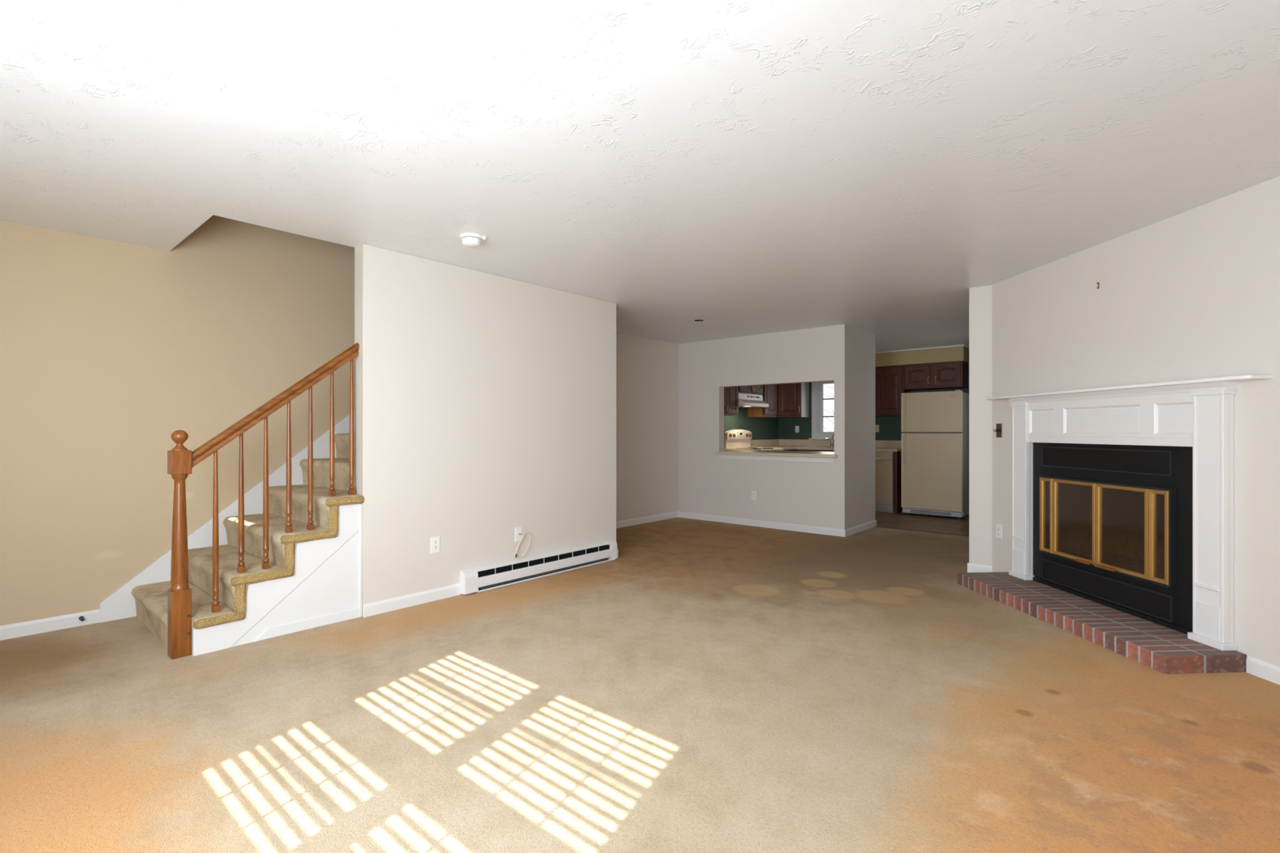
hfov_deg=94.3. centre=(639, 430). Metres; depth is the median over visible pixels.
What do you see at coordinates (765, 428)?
wall
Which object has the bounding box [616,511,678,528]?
baseboard
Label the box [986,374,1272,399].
shelf
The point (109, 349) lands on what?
wall
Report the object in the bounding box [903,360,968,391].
upper cabinet
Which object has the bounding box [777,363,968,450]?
wall
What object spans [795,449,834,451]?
base cabinet
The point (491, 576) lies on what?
baseboard heater
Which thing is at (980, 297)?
wall
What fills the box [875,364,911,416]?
upper cabinet
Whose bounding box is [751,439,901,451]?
countertop
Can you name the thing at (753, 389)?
upper cabinet
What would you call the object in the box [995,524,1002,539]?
wall outlet
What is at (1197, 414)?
fireplace mantel
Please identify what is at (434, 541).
wall outlet
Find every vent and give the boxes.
[473,541,610,571]
[1041,446,1174,476]
[1041,558,1177,622]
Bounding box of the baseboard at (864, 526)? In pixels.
[844,520,876,537]
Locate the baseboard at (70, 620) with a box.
[0,608,100,640]
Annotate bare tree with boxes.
[823,383,834,431]
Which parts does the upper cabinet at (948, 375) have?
door, raised panel, door, raised panel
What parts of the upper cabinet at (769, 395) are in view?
door, raised panel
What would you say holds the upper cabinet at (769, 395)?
attached to the wall at (765, 428)
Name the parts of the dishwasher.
control panel, access panel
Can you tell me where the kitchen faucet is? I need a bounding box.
[824,430,834,446]
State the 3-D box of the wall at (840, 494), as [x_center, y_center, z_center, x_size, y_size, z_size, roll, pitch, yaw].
[1.768,-0.004,7.973,2.396,2.440,1.000,0,0,41]
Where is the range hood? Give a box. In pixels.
[737,393,768,408]
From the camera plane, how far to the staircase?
3.76 m
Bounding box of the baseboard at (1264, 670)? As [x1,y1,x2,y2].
[1246,656,1279,684]
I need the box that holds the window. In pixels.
[808,381,834,439]
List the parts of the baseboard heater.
plate, panel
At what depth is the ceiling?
2.48 m
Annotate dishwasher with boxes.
[875,451,893,512]
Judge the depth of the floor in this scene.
2.45 m
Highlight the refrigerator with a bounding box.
[901,390,968,519]
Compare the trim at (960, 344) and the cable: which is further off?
the trim at (960, 344)
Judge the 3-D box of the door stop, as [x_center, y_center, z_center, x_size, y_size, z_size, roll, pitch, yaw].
[-3.468,1.168,3.687,0.047,0.024,0.024,0,0,41]
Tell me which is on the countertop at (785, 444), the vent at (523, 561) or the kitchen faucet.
the kitchen faucet
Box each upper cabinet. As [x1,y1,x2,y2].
[724,386,737,416]
[737,385,763,395]
[747,384,777,417]
[767,382,808,417]
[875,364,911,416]
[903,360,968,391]
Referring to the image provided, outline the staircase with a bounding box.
[99,414,364,656]
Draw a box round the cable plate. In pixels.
[515,526,522,542]
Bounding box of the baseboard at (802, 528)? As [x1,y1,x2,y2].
[677,511,845,537]
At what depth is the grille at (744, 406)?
9.42 m
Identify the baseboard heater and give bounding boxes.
[459,539,617,595]
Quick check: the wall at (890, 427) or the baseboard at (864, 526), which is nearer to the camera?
the baseboard at (864, 526)
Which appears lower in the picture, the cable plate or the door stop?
the door stop
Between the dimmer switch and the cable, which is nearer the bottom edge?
the cable
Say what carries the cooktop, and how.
in the range
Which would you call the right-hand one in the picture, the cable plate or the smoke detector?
the cable plate
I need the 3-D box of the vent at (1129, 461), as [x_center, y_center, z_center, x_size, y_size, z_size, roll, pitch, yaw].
[2.996,0.186,3.868,0.025,0.146,1.005,0,0,-3]
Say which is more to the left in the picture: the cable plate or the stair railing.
the stair railing
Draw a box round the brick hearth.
[957,572,1246,674]
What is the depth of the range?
9.50 m
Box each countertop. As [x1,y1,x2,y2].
[715,448,837,462]
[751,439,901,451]
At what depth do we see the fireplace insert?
3.72 m
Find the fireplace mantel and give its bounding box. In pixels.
[986,374,1272,650]
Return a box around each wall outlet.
[430,536,439,553]
[751,490,756,500]
[795,426,799,432]
[875,424,879,431]
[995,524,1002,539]
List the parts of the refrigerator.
edge trim, edge trim, handle, handle, fridge door, freezer door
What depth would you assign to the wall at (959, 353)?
8.78 m
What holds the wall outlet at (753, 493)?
attached to the wall at (840, 494)
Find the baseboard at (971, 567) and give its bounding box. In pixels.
[967,562,991,572]
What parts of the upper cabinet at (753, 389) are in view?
door, door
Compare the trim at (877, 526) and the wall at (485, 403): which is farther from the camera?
the trim at (877, 526)
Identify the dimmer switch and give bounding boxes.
[993,423,1002,437]
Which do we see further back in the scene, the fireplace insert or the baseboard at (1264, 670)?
the fireplace insert
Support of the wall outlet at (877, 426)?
attached to the wall at (890, 427)
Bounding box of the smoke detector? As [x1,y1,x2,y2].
[459,232,486,248]
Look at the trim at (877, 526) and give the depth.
7.16 m
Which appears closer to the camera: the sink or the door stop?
the door stop
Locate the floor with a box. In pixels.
[0,511,1279,852]
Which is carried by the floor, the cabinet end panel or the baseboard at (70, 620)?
the cabinet end panel
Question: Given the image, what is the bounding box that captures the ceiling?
[0,0,1279,351]
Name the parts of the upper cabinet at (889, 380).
raised panel, door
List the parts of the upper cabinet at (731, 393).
door, raised panel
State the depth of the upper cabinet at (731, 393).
8.95 m
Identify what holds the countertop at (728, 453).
on the base cabinet
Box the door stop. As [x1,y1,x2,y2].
[79,616,84,621]
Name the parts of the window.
sill, sash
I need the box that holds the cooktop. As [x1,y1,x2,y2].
[762,448,783,450]
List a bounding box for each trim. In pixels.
[875,344,968,353]
[876,526,968,536]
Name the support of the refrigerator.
on the floor
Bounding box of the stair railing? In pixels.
[167,342,359,659]
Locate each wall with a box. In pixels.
[0,214,677,626]
[354,244,616,617]
[677,324,875,529]
[724,407,777,439]
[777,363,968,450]
[875,346,968,366]
[968,284,991,565]
[991,176,1279,666]
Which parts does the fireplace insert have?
glass door, pane, glass door, pane, handle, handle, door frame, rail, glass door, pane, glass door, pane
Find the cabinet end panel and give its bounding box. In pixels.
[893,451,902,513]
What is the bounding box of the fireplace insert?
[1032,442,1192,634]
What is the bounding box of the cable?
[514,531,530,558]
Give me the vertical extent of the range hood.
0.204 m
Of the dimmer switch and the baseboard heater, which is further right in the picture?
the dimmer switch
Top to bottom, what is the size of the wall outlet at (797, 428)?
0.116 m
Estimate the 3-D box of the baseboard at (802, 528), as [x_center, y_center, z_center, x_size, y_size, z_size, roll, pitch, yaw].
[1.442,1.175,7.586,2.408,0.082,0.012,0,0,41]
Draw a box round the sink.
[800,446,834,447]
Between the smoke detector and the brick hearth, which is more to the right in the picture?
the brick hearth
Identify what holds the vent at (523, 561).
attached to the baseboard heater
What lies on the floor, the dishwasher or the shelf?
the dishwasher
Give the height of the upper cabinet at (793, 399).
0.763 m
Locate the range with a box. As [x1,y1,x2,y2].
[724,429,783,450]
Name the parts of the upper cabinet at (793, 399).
door, raised panel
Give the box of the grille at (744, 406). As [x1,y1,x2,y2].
[737,405,760,408]
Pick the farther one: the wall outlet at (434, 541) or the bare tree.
the bare tree
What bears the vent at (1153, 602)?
attached to the fireplace insert
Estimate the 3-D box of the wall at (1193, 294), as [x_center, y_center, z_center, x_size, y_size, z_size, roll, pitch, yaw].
[3.080,-0.004,3.595,0.100,2.440,2.760,0,0,-3]
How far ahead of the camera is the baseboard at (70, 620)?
3.59 m
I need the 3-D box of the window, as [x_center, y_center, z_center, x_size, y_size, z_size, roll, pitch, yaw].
[3.328,-0.413,10.051,0.920,1.122,0.174,0,0,41]
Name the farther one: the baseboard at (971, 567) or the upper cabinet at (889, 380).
the upper cabinet at (889, 380)

